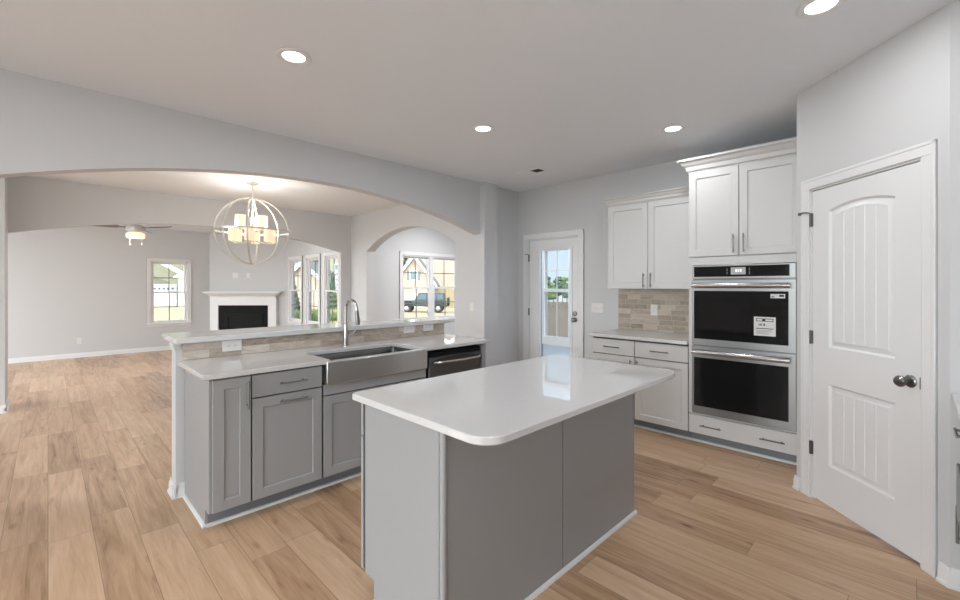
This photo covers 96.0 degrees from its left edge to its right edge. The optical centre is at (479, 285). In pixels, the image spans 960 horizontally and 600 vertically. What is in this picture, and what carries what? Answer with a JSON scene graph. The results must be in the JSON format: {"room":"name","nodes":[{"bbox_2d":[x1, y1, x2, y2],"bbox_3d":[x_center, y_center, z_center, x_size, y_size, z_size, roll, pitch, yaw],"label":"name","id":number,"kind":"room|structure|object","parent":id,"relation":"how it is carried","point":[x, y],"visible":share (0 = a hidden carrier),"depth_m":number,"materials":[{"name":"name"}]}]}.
{"room":"kitchen","nodes":[
{"label":"kitchen","id":0,"kind":"room"},
{"bbox_2d":[0,177,7,404],"bbox_3d":[-6.601,0.040,3.886,3.160,2.750,0.530,0,0,-45],"label":"wall","id":1,"kind":"structure","parent":0,"point":[3,181],"depth_m":4.81,"materials":[{"name":"white paint"}]},
{"bbox_2d":[0,404,6,413],"bbox_3d":[-6.401,1.369,3.695,3.174,0.092,0.022,0,0,-45],"label":"baseboard","id":2,"kind":"structure","parent":1,"relation":"attached to","point":[3,409],"depth_m":4.80,"materials":[{"name":"white paint"}]},
{"bbox_2d":[5,396,10,412],"bbox_3d":[-5.471,1.369,5.006,0.022,0.092,0.544,0,0,-45],"label":"baseboard","id":3,"kind":"object","parent":1,"relation":"attached to","point":[8,402],"visible":0.92,"depth_m":5.00,"materials":[{"name":"white paint"}]},
{"bbox_2d":[8,226,209,358],"bbox_3d":[-8.574,0.040,8.008,6.400,2.750,0.150,0,0,-45],"label":"wall","id":4,"kind":"structure","parent":0,"point":[88,283],"depth_m":8.65,"materials":[{"name":"white paint"}]},
{"bbox_2d":[76,338,81,343],"bbox_3d":[-7.928,1.085,8.542,0.075,0.120,0.008,0,0,-45],"label":"outlet","id":5,"kind":"object","parent":4,"relation":"attached to","point":[78,340],"visible":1,"depth_m":8.54,"materials":[{"name":"white plastic"}]},
{"bbox_2d":[8,346,171,363],"bbox_3d":[-8.506,1.369,7.954,6.220,0.092,0.022,0,0,-45],"label":"baseboard","id":6,"kind":"structure","parent":4,"relation":"attached to","point":[160,348],"depth_m":8.60,"materials":[{"name":"white paint"}]},
{"bbox_2d":[146,258,192,326],"bbox_3d":[-6.903,0.141,9.601,0.849,1.497,0.130,0,0,-45],"label":"window","id":7,"kind":"structure","parent":4,"relation":"in","point":[150,261],"depth_m":9.58,"materials":[{"name":"white paint"}]},
{"bbox_2d":[8,176,350,321],"bbox_3d":[-4.013,0.040,6.792,4.610,2.750,0.080,0,0,-45],"label":"wall","id":8,"kind":"structure","parent":0,"point":[34,203],"depth_m":6.05,"materials":[{"name":"white paint"}]},
{"bbox_2d":[119,224,244,232],"bbox_3d":[-6.739,-1.365,7.092,7.900,0.240,4.240,0,0,-45],"label":"ceiling","id":9,"kind":"structure","parent":0,"point":[204,229],"depth_m":9.35,"materials":[{"name":"white paint"}]},
{"bbox_2d":[97,224,171,244],"bbox_3d":[-6.068,-0.977,7.417,1.122,0.534,1.197,0,0,-45],"label":"ceiling fan","id":10,"kind":"object","parent":9,"relation":"hanging from","point":[136,231],"visible":0.7,"depth_m":7.37,"materials":[{"name":"silver metal"}]},
{"bbox_2d":[210,233,284,325],"bbox_3d":[-5.460,0.040,10.207,1.868,2.750,0.120,0,0,-1],"label":"wall","id":11,"kind":"structure","parent":0,"point":[269,276],"depth_m":10.15,"materials":[{"name":"white paint"}]},
{"bbox_2d":[0,68,517,364],"bbox_3d":[-1.690,0.040,3.981,6.440,2.750,0.120,0,0,-45],"label":"wall","id":12,"kind":"structure","parent":0,"point":[47,126],"depth_m":3.38,"materials":[{"name":"white paint"}]},
{"bbox_2d":[172,335,428,483],"bbox_3d":[-1.251,0.901,3.752,2.333,1.028,0.125,0,0,-45],"label":"wall","id":13,"kind":"structure","parent":0,"point":[178,373],"depth_m":2.91,"materials":[{"name":"white paint"}]},
{"bbox_2d":[167,477,175,499],"bbox_3d":[-2.084,1.369,2.920,0.022,0.092,0.173,0,0,-45],"label":"baseboard","id":14,"kind":"structure","parent":13,"relation":"attached to","point":[171,482],"depth_m":2.91,"materials":[{"name":"white paint"}]},
{"bbox_2d":[169,342,180,350],"bbox_3d":[-2.071,0.408,2.932,0.042,0.044,0.151,0,0,-45],"label":"trim","id":15,"kind":"structure","parent":13,"relation":"attached to","point":[174,347],"depth_m":2.89,"materials":[{"name":"white paint"}]},
{"bbox_2d":[172,482,184,498],"bbox_3d":[-2.013,1.369,2.886,0.075,0.092,0.022,0,0,-45],"label":"baseboard","id":16,"kind":"structure","parent":13,"relation":"attached to","point":[180,487],"depth_m":2.89,"materials":[{"name":"white paint"}]},
{"bbox_2d":[183,494,205,527],"bbox_3d":[-1.804,1.406,2.715,0.014,0.018,0.559,0,0,-45],"label":"trim","id":17,"kind":"structure","parent":13,"relation":"attached to","point":[185,498],"depth_m":2.68,"materials":[{"name":"white paint"}]},
{"bbox_2d":[162,317,448,343],"bbox_3d":[-1.325,0.366,3.849,2.390,0.037,0.453,0,0,-45],"label":"bar ledge","id":18,"kind":"object","parent":13,"relation":"on","point":[259,332],"visible":0.99,"depth_m":3.46,"materials":[{"name":"white stone"}]},
{"bbox_2d":[182,323,443,359],"bbox_3d":[-1.190,0.443,3.718,2.295,0.116,0.011,0,0,-45],"label":"backsplash","id":19,"kind":"structure","parent":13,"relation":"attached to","point":[190,351],"depth_m":3.45,"materials":[{"name":"tile"}]},
{"bbox_2d":[222,340,241,351],"bbox_3d":[-1.785,0.429,3.110,0.125,0.076,0.008,0,0,-45],"label":"outlet","id":20,"kind":"object","parent":19,"relation":"attached to","point":[231,345],"visible":1,"depth_m":3.11,"materials":[{"name":"white plastic"}]},
{"bbox_2d":[404,325,413,332],"bbox_3d":[-0.691,0.415,4.204,0.125,0.080,0.008,0,0,-45],"label":"outlet","id":21,"kind":"object","parent":19,"relation":"attached to","point":[407,329],"visible":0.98,"depth_m":4.20,"materials":[{"name":"white plastic"}]},
{"bbox_2d":[423,324,432,330],"bbox_3d":[-0.523,0.412,4.372,0.125,0.080,0.008,0,0,-45],"label":"outlet","id":22,"kind":"object","parent":19,"relation":"attached to","point":[427,327],"visible":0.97,"depth_m":4.37,"materials":[{"name":"white plastic"}]},
{"bbox_2d":[285,238,334,325],"bbox_3d":[-3.629,0.040,9.283,0.095,2.750,2.940,0,0,-45],"label":"wall","id":23,"kind":"structure","parent":0,"point":[293,248],"depth_m":9.45,"materials":[{"name":"white paint"}]},
{"bbox_2d":[287,256,302,324],"bbox_3d":[-4.148,0.102,9.754,0.117,1.537,0.764,0,0,-45],"label":"window","id":24,"kind":"structure","parent":23,"relation":"in","point":[291,260],"depth_m":9.93,"materials":[{"name":"white paint"}]},
{"bbox_2d":[304,253,320,323],"bbox_3d":[-3.512,0.102,9.117,0.117,1.537,0.724,0,0,-45],"label":"window","id":25,"kind":"structure","parent":23,"relation":"in","point":[308,258],"depth_m":9.27,"materials":[{"name":"white paint"}]},
{"bbox_2d":[323,252,338,322],"bbox_3d":[-2.911,0.102,8.516,0.117,1.537,0.704,0,0,-45],"label":"window","id":26,"kind":"structure","parent":23,"relation":"in","point":[327,256],"depth_m":8.70,"materials":[{"name":"white paint"}]},
{"bbox_2d":[351,204,473,336],"bbox_3d":[-1.167,0.040,7.085,0.170,2.750,3.530,0,0,-45],"label":"wall","id":27,"kind":"structure","parent":0,"point":[369,230],"depth_m":7.25,"materials":[{"name":"white paint"}]},
{"bbox_2d":[470,302,473,310],"bbox_3d":[-0.115,0.285,5.903,0.014,0.120,0.075,0,0,-45],"label":"switch plate","id":28,"kind":"object","parent":27,"relation":"attached to","point":[471,303],"visible":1,"depth_m":5.89,"materials":[{"name":"white plastic"}]},
{"bbox_2d":[375,227,454,334],"bbox_3d":[-1.216,0.040,8.931,2.390,2.750,0.150,0,0,-45],"label":"wall","id":29,"kind":"structure","parent":0,"point":[418,239],"depth_m":8.41,"materials":[{"name":"white paint"}]},
{"bbox_2d":[399,251,454,321],"bbox_3d":[-1.018,0.042,9.051,1.664,1.457,0.130,0,0,-45],"label":"window","id":30,"kind":"structure","parent":29,"relation":"in","point":[430,273],"depth_m":9.01,"materials":[{"name":"white paint"}]},
{"bbox_2d":[0,0,955,215],"bbox_3d":[-1.948,-1.410,2.797,8.600,0.150,8.610,0,0,-45],"label":"ceiling","id":31,"kind":"structure","parent":0,"point":[573,90],"depth_m":2.70,"materials":[{"name":"white paint"}]},
{"bbox_2d":[212,182,289,264],"bbox_3d":[-2.940,-0.804,5.588,0.886,1.059,0.886,0,0,-45],"label":"orb chandelier","id":32,"kind":"object","parent":31,"relation":"hanging from","point":[252,234],"visible":1,"depth_m":5.50,"materials":[{"name":"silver metal"}]},
{"bbox_2d":[275,47,311,65],"bbox_3d":[-1.082,-1.329,2.510,0.196,0.009,0.196,0,0,-45],"label":"recessed light","id":33,"kind":"object","parent":31,"relation":"in","point":[293,56],"visible":1,"depth_m":2.50,"materials":[{"name":"white paint"}]},
{"bbox_2d":[471,124,494,132],"bbox_3d":[0.025,-1.329,3.660,0.196,0.009,0.196,0,0,-45],"label":"recessed light","id":34,"kind":"object","parent":31,"relation":"in","point":[481,128],"visible":1,"depth_m":3.65,"materials":[{"name":"white paint"}]},
{"bbox_2d":[516,167,547,175],"bbox_3d":[0.605,-1.330,5.038,0.180,0.008,0.340,0,0,-45],"label":"ceiling vent","id":35,"kind":"object","parent":31,"relation":"in","point":[535,170],"visible":1,"depth_m":5.03,"materials":[{"name":"white metal"}]},
{"bbox_2d":[660,124,685,132],"bbox_3d":[1.635,-1.329,3.660,0.196,0.009,0.196,0,0,-45],"label":"recessed light","id":36,"kind":"object","parent":31,"relation":"in","point":[674,128],"visible":1,"depth_m":3.65,"materials":[{"name":"white paint"}]},
{"bbox_2d":[795,0,846,18],"bbox_3d":[1.619,-1.329,2.052,0.196,0.009,0.196,0,0,-45],"label":"recessed light","id":37,"kind":"object","parent":31,"relation":"in","point":[809,9],"visible":1,"depth_m":2.06,"materials":[{"name":"white paint"}]},
{"bbox_2d":[0,350,959,599],"bbox_3d":[-2.821,1.445,4.957,10.220,0.060,12.800,0,0,-45],"label":"floor","id":38,"kind":"structure","parent":0,"point":[88,512],"depth_m":2.50,"materials":[{"name":"brown wood"}]},
{"bbox_2d":[185,370,250,523],"bbox_3d":[-1.671,0.973,2.748,0.221,0.884,0.670,0,0,-45],"label":"base cabinet","id":39,"kind":"object","parent":38,"relation":"on","point":[217,411],"visible":0.91,"depth_m":2.56,"materials":[{"name":"grey paint"}]},
{"bbox_2d":[202,292,282,329],"bbox_3d":[-5.512,0.772,10.039,1.750,1.285,0.215,0,0,-1],"label":"fireplace","id":40,"kind":"object","parent":38,"relation":"on","point":[228,310],"visible":0.54,"depth_m":10.06,"materials":[{"name":"white paint"}]},
{"bbox_2d":[202,292,282,292],"bbox_3d":[-5.512,0.145,10.039,1.750,0.030,0.215,0,0,-1],"label":"mantel shelf","id":41,"kind":"object","parent":40,"relation":"attached to","point":[202,292],"depth_m":9.93,"materials":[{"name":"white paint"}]},
{"bbox_2d":[202,472,360,528],"bbox_3d":[-0.815,1.406,3.319,2.268,0.018,0.014,0,0,-45],"label":"trim","id":42,"kind":"structure","parent":38,"relation":"on","point":[228,518],"depth_m":2.81,"materials":[{"name":"white paint"}]},
{"bbox_2d":[246,365,321,509],"bbox_3d":[-1.435,0.973,2.984,0.445,0.884,0.670,0,0,-45],"label":"base cabinet","id":43,"kind":"object","parent":38,"relation":"on","point":[286,405],"visible":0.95,"depth_m":2.77,"materials":[{"name":"grey wood"}]},
{"bbox_2d":[316,365,425,486],"bbox_3d":[-0.964,0.973,3.455,0.886,0.884,0.670,0,0,-45],"label":"base cabinet","id":44,"kind":"object","parent":38,"relation":"on","point":[341,415],"visible":0.2,"depth_m":3.05,"materials":[{"name":"grey wood"}]},
{"bbox_2d":[178,334,489,380],"bbox_3d":[-0.960,0.516,3.469,2.322,0.030,0.663,0,0,-45],"label":"countertop","id":45,"kind":"structure","parent":44,"relation":"on","point":[205,369],"depth_m":2.98,"materials":[{"name":"white stone"}]},
{"bbox_2d":[342,299,359,345],"bbox_3d":[-1.050,0.302,3.589,0.119,0.398,0.209,0,0,-45],"label":"kitchen faucet","id":46,"kind":"object","parent":45,"relation":"on","point":[346,335],"visible":1,"depth_m":3.60,"materials":[{"name":"silver metal"}]},
{"bbox_2d":[315,346,426,395],"bbox_3d":[-0.890,0.634,3.375,0.854,0.242,0.458,0,0,-45],"label":"sink","id":47,"kind":"object","parent":45,"relation":"in","point":[347,366],"visible":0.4,"depth_m":3.23,"materials":[{"name":"metal"}]},
{"bbox_2d":[425,344,480,378],"bbox_3d":[-0.390,0.982,3.978,0.610,0.866,0.662,0,0,-45],"label":"dishwasher","id":48,"kind":"object","parent":38,"relation":"on","point":[440,362],"visible":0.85,"depth_m":3.76,"materials":[{"name":"black metal"}]},
{"bbox_2d":[476,343,485,367],"bbox_3d":[-0.185,0.973,4.263,0.043,0.884,0.630,0,0,-45],"label":"filler panel","id":49,"kind":"object","parent":38,"relation":"on","point":[482,350],"visible":0.09,"depth_m":4.04,"materials":[{"name":"grey paint"}]},
{"bbox_2d":[361,394,636,599],"bbox_3d":[0.194,0.973,2.358,1.581,0.884,0.644,0,0,-45],"label":"base cabinet","id":50,"kind":"object","parent":38,"relation":"on","point":[444,517],"visible":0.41,"depth_m":1.88,"materials":[{"name":"grey paint"}]},
{"bbox_2d":[352,354,674,445],"bbox_3d":[0.285,0.516,2.286,1.635,0.030,0.894,0,0,-45],"label":"countertop","id":51,"kind":"structure","parent":50,"relation":"on","point":[502,403],"depth_m":2.00,"materials":[{"name":"white stone"}]},
{"bbox_2d":[592,336,637,424],"bbox_3d":[1.556,0.973,4.646,0.630,0.884,0.478,0,0,-45],"label":"base cabinet","id":52,"kind":"object","parent":38,"relation":"on","point":[616,350],"visible":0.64,"depth_m":4.43,"materials":[{"name":"grey wood"}]},
{"bbox_2d":[635,340,691,437],"bbox_3d":[1.905,0.973,4.295,0.630,0.884,0.508,0,0,-45],"label":"base cabinet","id":53,"kind":"object","parent":38,"relation":"on","point":[664,406],"visible":0.71,"depth_m":4.07,"materials":[{"name":"grey wood"}]},
{"bbox_2d":[588,329,688,344],"bbox_3d":[1.737,0.516,4.478,0.640,0.030,1.004,0,0,-45],"label":"countertop","id":54,"kind":"structure","parent":53,"relation":"on","point":[674,338],"depth_m":4.37,"materials":[{"name":"white stone"}]},
{"bbox_2d":[634,424,796,464],"bbox_3d":[1.891,1.406,4.025,0.014,0.018,1.829,0,0,-45],"label":"trim","id":55,"kind":"structure","parent":38,"relation":"on","point":[639,426],"depth_m":3.80,"materials":[{"name":"white paint"}]},
{"bbox_2d":[677,137,796,461],"bbox_3d":[2.345,0.141,3.832,0.665,2.549,0.912,0,0,-45],"label":"tall cabinet","id":56,"kind":"object","parent":38,"relation":"on","point":[743,201],"visible":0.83,"depth_m":3.61,"materials":[{"name":"white paint"}]},
{"bbox_2d":[691,263,796,431],"bbox_3d":[2.346,0.477,3.782,0.634,1.316,0.762,0,0,-45],"label":"double oven","id":57,"kind":"object","parent":56,"relation":"in","point":[744,349],"visible":1,"depth_m":3.56,"materials":[{"name":"silver metal"}]},
{"bbox_2d":[756,318,772,333],"bbox_3d":[2.294,0.326,3.482,0.001,0.125,0.120,0,0,-45],"label":"print","id":58,"kind":"object","parent":57,"relation":"attached to","point":[763,325],"depth_m":3.48,"materials":[{"name":"grey paper"}]},
{"bbox_2d":[953,427,959,543],"bbox_3d":[2.271,0.973,1.656,0.442,0.884,0.620,0,0,-45],"label":"base cabinet","id":59,"kind":"object","parent":38,"relation":"on","point":[957,538],"visible":0.81,"depth_m":1.75,"materials":[{"name":"grey paint"}]},
{"bbox_2d":[951,393,959,420],"bbox_3d":[1.513,0.516,0.892,2.602,0.030,0.617,0,0,-45],"label":"countertop","id":60,"kind":"structure","parent":59,"relation":"on","point":[955,397],"depth_m":1.88,"materials":[{"name":"white stone"}]},
{"bbox_2d":[956,463,959,526],"bbox_3d":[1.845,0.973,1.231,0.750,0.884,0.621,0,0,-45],"label":"drawer","id":61,"kind":"object","parent":59,"relation":"attached to","point":[957,464],"visible":1,"depth_m":1.66,"materials":[{"name":"grey paint"}]},
{"bbox_2d":[474,182,497,366],"bbox_3d":[0.074,0.040,5.689,0.250,2.750,0.200,0,0,-45],"label":"wall","id":62,"kind":"structure","parent":0,"point":[486,242],"depth_m":5.61,"materials":[{"name":"white paint"}]},
{"bbox_2d":[541,254,569,355],"bbox_3d":[2.058,0.015,6.336,0.070,3.000,2.850,0,0,-45],"label":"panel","id":63,"kind":"structure","parent":0,"point":[547,349],"depth_m":7.12,"materials":[{"name":"white wood"}]},
{"bbox_2d":[541,251,542,356],"bbox_3d":[1.032,0.130,7.291,0.026,2.630,0.048,0,0,-45],"label":"trim","id":64,"kind":"structure","parent":63,"relation":"attached to","point":[541,251],"depth_m":7.28,"materials":[{"name":"grey paint"}]},
{"bbox_2d":[542,249,569,346],"bbox_3d":[1.282,0.160,7.088,0.093,1.630,0.590,0,0,-45],"label":"window","id":65,"kind":"structure","parent":63,"relation":"in","point":[548,340],"depth_m":7.18,"materials":[{"name":"white wood"}]},
{"bbox_2d":[518,136,796,360],"bbox_3d":[1.820,0.040,4.931,0.132,2.750,3.500,0,0,-45],"label":"wall","id":66,"kind":"structure","parent":0,"point":[578,204],"depth_m":5.21,"materials":[{"name":"white paint"}]},
{"bbox_2d":[523,229,583,359],"bbox_3d":[0.979,0.351,5.740,0.178,2.128,0.959,0,0,-45],"label":"door","id":67,"kind":"structure","parent":66,"relation":"in","point":[532,248],"depth_m":5.82,"materials":[{"name":"white paint"}]},
{"bbox_2d":[591,303,603,312],"bbox_3d":[1.423,0.265,5.242,0.014,0.118,0.165,0,0,-45],"label":"switch plate","id":68,"kind":"object","parent":66,"relation":"attached to","point":[595,307],"visible":1,"depth_m":5.24,"materials":[{"name":"white plastic"}]},
{"bbox_2d":[602,186,689,288],"bbox_3d":[1.835,-0.464,4.570,0.378,0.988,0.997,0,0,-45],"label":"upper cabinet","id":69,"kind":"object","parent":66,"relation":"attached to","point":[648,233],"visible":0.89,"depth_m":4.45,"materials":[{"name":"white paint"}]},
{"bbox_2d":[651,304,657,315],"bbox_3d":[1.911,0.263,4.742,0.008,0.120,0.075,0,0,-45],"label":"outlet","id":70,"kind":"object","parent":66,"relation":"attached to","point":[654,308],"visible":1,"depth_m":4.74,"materials":[{"name":"white plastic"}]},
{"bbox_2d":[797,3,949,566],"bbox_3d":[2.263,0.040,2.527,0.100,2.750,0.985,0,0,0],"label":"wall","id":71,"kind":"structure","parent":0,"point":[895,96],"depth_m":2.31,"materials":[{"name":"white paint"}]},
{"bbox_2d":[798,139,937,577],"bbox_3d":[2.228,0.351,2.526,0.171,2.127,0.874,0,0,0],"label":"door","id":72,"kind":"structure","parent":71,"relation":"in","point":[869,269],"depth_m":2.43,"materials":[{"name":"white paint"}]},
{"bbox_2d":[792,475,950,586],"bbox_3d":[2.202,1.369,2.529,0.022,0.092,1.004,0,0,0],"label":"baseboard","id":73,"kind":"structure","parent":71,"relation":"attached to","point":[941,569],"depth_m":2.07,"materials":[{"name":"white paint"}]},
{"bbox_2d":[950,0,959,569],"bbox_3d":[2.511,0.040,1.807,0.100,2.750,0.744,0,0,-45],"label":"wall","id":74,"kind":"structure","parent":0,"point":[955,5],"depth_m":2.02,"materials":[{"name":"white paint"}]},
{"bbox_2d":[946,566,959,591],"bbox_3d":[2.219,1.369,2.013,0.022,0.092,0.062,0,0,-45],"label":"baseboard","id":75,"kind":"structure","parent":74,"relation":"attached to","point":[954,575],"depth_m":2.02,"materials":[{"name":"white paint"}]},
{"label":"outside","id":76,"kind":"structure","parent":0,"visible":0},
{"bbox_2d":[548,302,567,336],"bbox_3d":[24.395,3.595,64.700,114.000,3.360,177.000,0,0,-45],"label":"dirt lot","id":77,"kind":"structure","parent":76,"point":[562,311],"depth_m":30.74,"materials":[{"name":"beige soil"}]},
{"bbox_2d":[548,283,559,307],"bbox_3d":[11.222,1.455,66.059,1.752,3.916,2.001,0,0,-45],"label":"leafy tree","id":78,"kind":"object","parent":77,"relation":"on","point":[552,295],"visible":0.62,"depth_m":65.71,"materials":[{"name":"green plant"}]},
{"bbox_2d":[553,276,564,305],"bbox_3d":[13.990,0.999,77.068,2.152,5.408,1.892,0,0,-45],"label":"leafy tree","id":79,"kind":"object","parent":77,"relation":"on","point":[560,284],"visible":0.61,"depth_m":76.71,"materials":[{"name":"green plant"}]},
{"bbox_2d":[560,283,567,307],"bbox_3d":[13.385,1.487,65.894,1.859,3.940,1.929,0,0,-45],"label":"leafy tree","id":80,"kind":"object","parent":77,"relation":"on","point":[565,294],"visible":0.49,"depth_m":65.68,"materials":[{"name":"green plant"}]},
{"bbox_2d":[561,277,566,304],"bbox_3d":[16.807,1.035,87.949,2.200,5.926,1.974,0,0,-45],"label":"leafy tree","id":81,"kind":"object","parent":77,"relation":"on","point":[563,278],"visible":0.34,"depth_m":87.50,"materials":[{"name":"green plant"}]},
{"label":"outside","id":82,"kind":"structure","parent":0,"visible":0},
{"bbox_2d":[295,309,336,322],"bbox_3d":[0.000,3.595,42.426,180.000,3.360,180.000,0,0,-45],"label":"lawn","id":83,"kind":"structure","parent":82,"point":[334,310],"depth_m":38.31,"materials":[{"name":"plant"}]},
{"bbox_2d":[154,264,183,306],"bbox_3d":[-31.678,-2.402,41.578,14.800,9.234,11.000,0,0,-45],"label":"house","id":84,"kind":"structure","parent":83,"relation":"on","point":[176,272],"depth_m":39.02,"materials":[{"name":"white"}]},
{"bbox_2d":[294,278,299,310],"bbox_3d":[-12.947,0.748,29.979,1.170,2.778,1.199,0,0,-45],"label":"evergreen tree","id":85,"kind":"object","parent":83,"relation":"on","point":[295,286],"visible":0.33,"depth_m":29.86,"materials":[{"name":"green plant"}]},
{"bbox_2d":[294,311,299,317],"bbox_3d":[-10.824,1.765,25.871,1.103,0.659,1.338,0,0,22],"label":"bush","id":86,"kind":"object","parent":83,"relation":"on","point":[298,312],"visible":0.15,"depth_m":25.68,"materials":[{"name":"green plant"}]},
{"bbox_2d":[299,309,317,320],"bbox_3d":[-9.438,1.723,24.011,1.174,0.833,1.729,0,0,8],"label":"bush","id":87,"kind":"object","parent":83,"relation":"on","point":[315,311],"visible":0.31,"depth_m":23.68,"materials":[{"name":"green plant"}]},
{"bbox_2d":[294,261,337,308],"bbox_3d":[-17.208,-0.016,44.460,5.000,5.034,5.680,0,0,0],"label":"house","id":88,"kind":"structure","parent":83,"relation":"on","point":[297,268],"depth_m":42.00,"materials":[{"name":"beige"}]},
{"bbox_2d":[330,272,336,308],"bbox_3d":[-11.285,0.590,32.981,1.105,3.293,1.024,0,0,-45],"label":"evergreen tree","id":89,"kind":"object","parent":83,"relation":"on","point":[332,277],"visible":0.64,"depth_m":32.80,"materials":[{"name":"green plant"}]},
{"bbox_2d":[330,311,336,320],"bbox_3d":[-8.637,1.829,25.948,1.343,0.681,1.310,0,0,-45],"label":"bush","id":90,"kind":"object","parent":83,"relation":"on","point":[334,313],"visible":0.38,"depth_m":25.30,"materials":[{"name":"green plant"}]},
{"bbox_2d":[330,258,337,276],"bbox_3d":[-16.732,-2.144,54.960,5.000,9.734,6.680,0,0,0],"label":"house","id":91,"kind":"structure","parent":83,"relation":"on","point":[331,260],"depth_m":51.99,"materials":[{"name":"yellow"}]},
{"bbox_2d":[403,258,440,307],"bbox_3d":[-7.944,-0.482,53.960,5.600,6.784,4.680,0,0,0],"label":"house","id":92,"kind":"structure","parent":83,"relation":"on","point":[421,277],"depth_m":51.99,"materials":[{"name":"beige"}]},
{"bbox_2d":[421,259,453,306],"bbox_3d":[-4.306,-1.960,63.400,9.000,10.234,9.800,0,0,0],"label":"house","id":93,"kind":"structure","parent":83,"relation":"on","point":[440,266],"depth_m":60.01,"materials":[{"name":"beige"}]},
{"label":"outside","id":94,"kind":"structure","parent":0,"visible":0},
{"bbox_2d":[404,306,453,317],"bbox_3d":[1.986,2.605,44.154,28.230,1.120,38.328,0,0,-30],"label":"street","id":95,"kind":"structure","parent":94,"point":[449,310],"depth_m":37.22,"materials":[{"name":"concrete"}]},
{"bbox_2d":[404,293,449,312],"bbox_3d":[-4.852,1.476,38.495,4.300,1.736,1.830,0,0,0],"label":"parked car","id":96,"kind":"object","parent":95,"relation":"on","point":[421,297],"visible":0.86,"depth_m":37.72,"materials":[{"name":"grey paint"}]},
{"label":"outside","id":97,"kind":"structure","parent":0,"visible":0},
{"bbox_2d":[154,307,298,320],"bbox_3d":[-17.960,1.895,28.214,7.971,0.040,30.087,0,0,-40],"label":"driveway","id":98,"kind":"structure","parent":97,"point":[160,313],"depth_m":29.45,"materials":[{"name":"concrete"}]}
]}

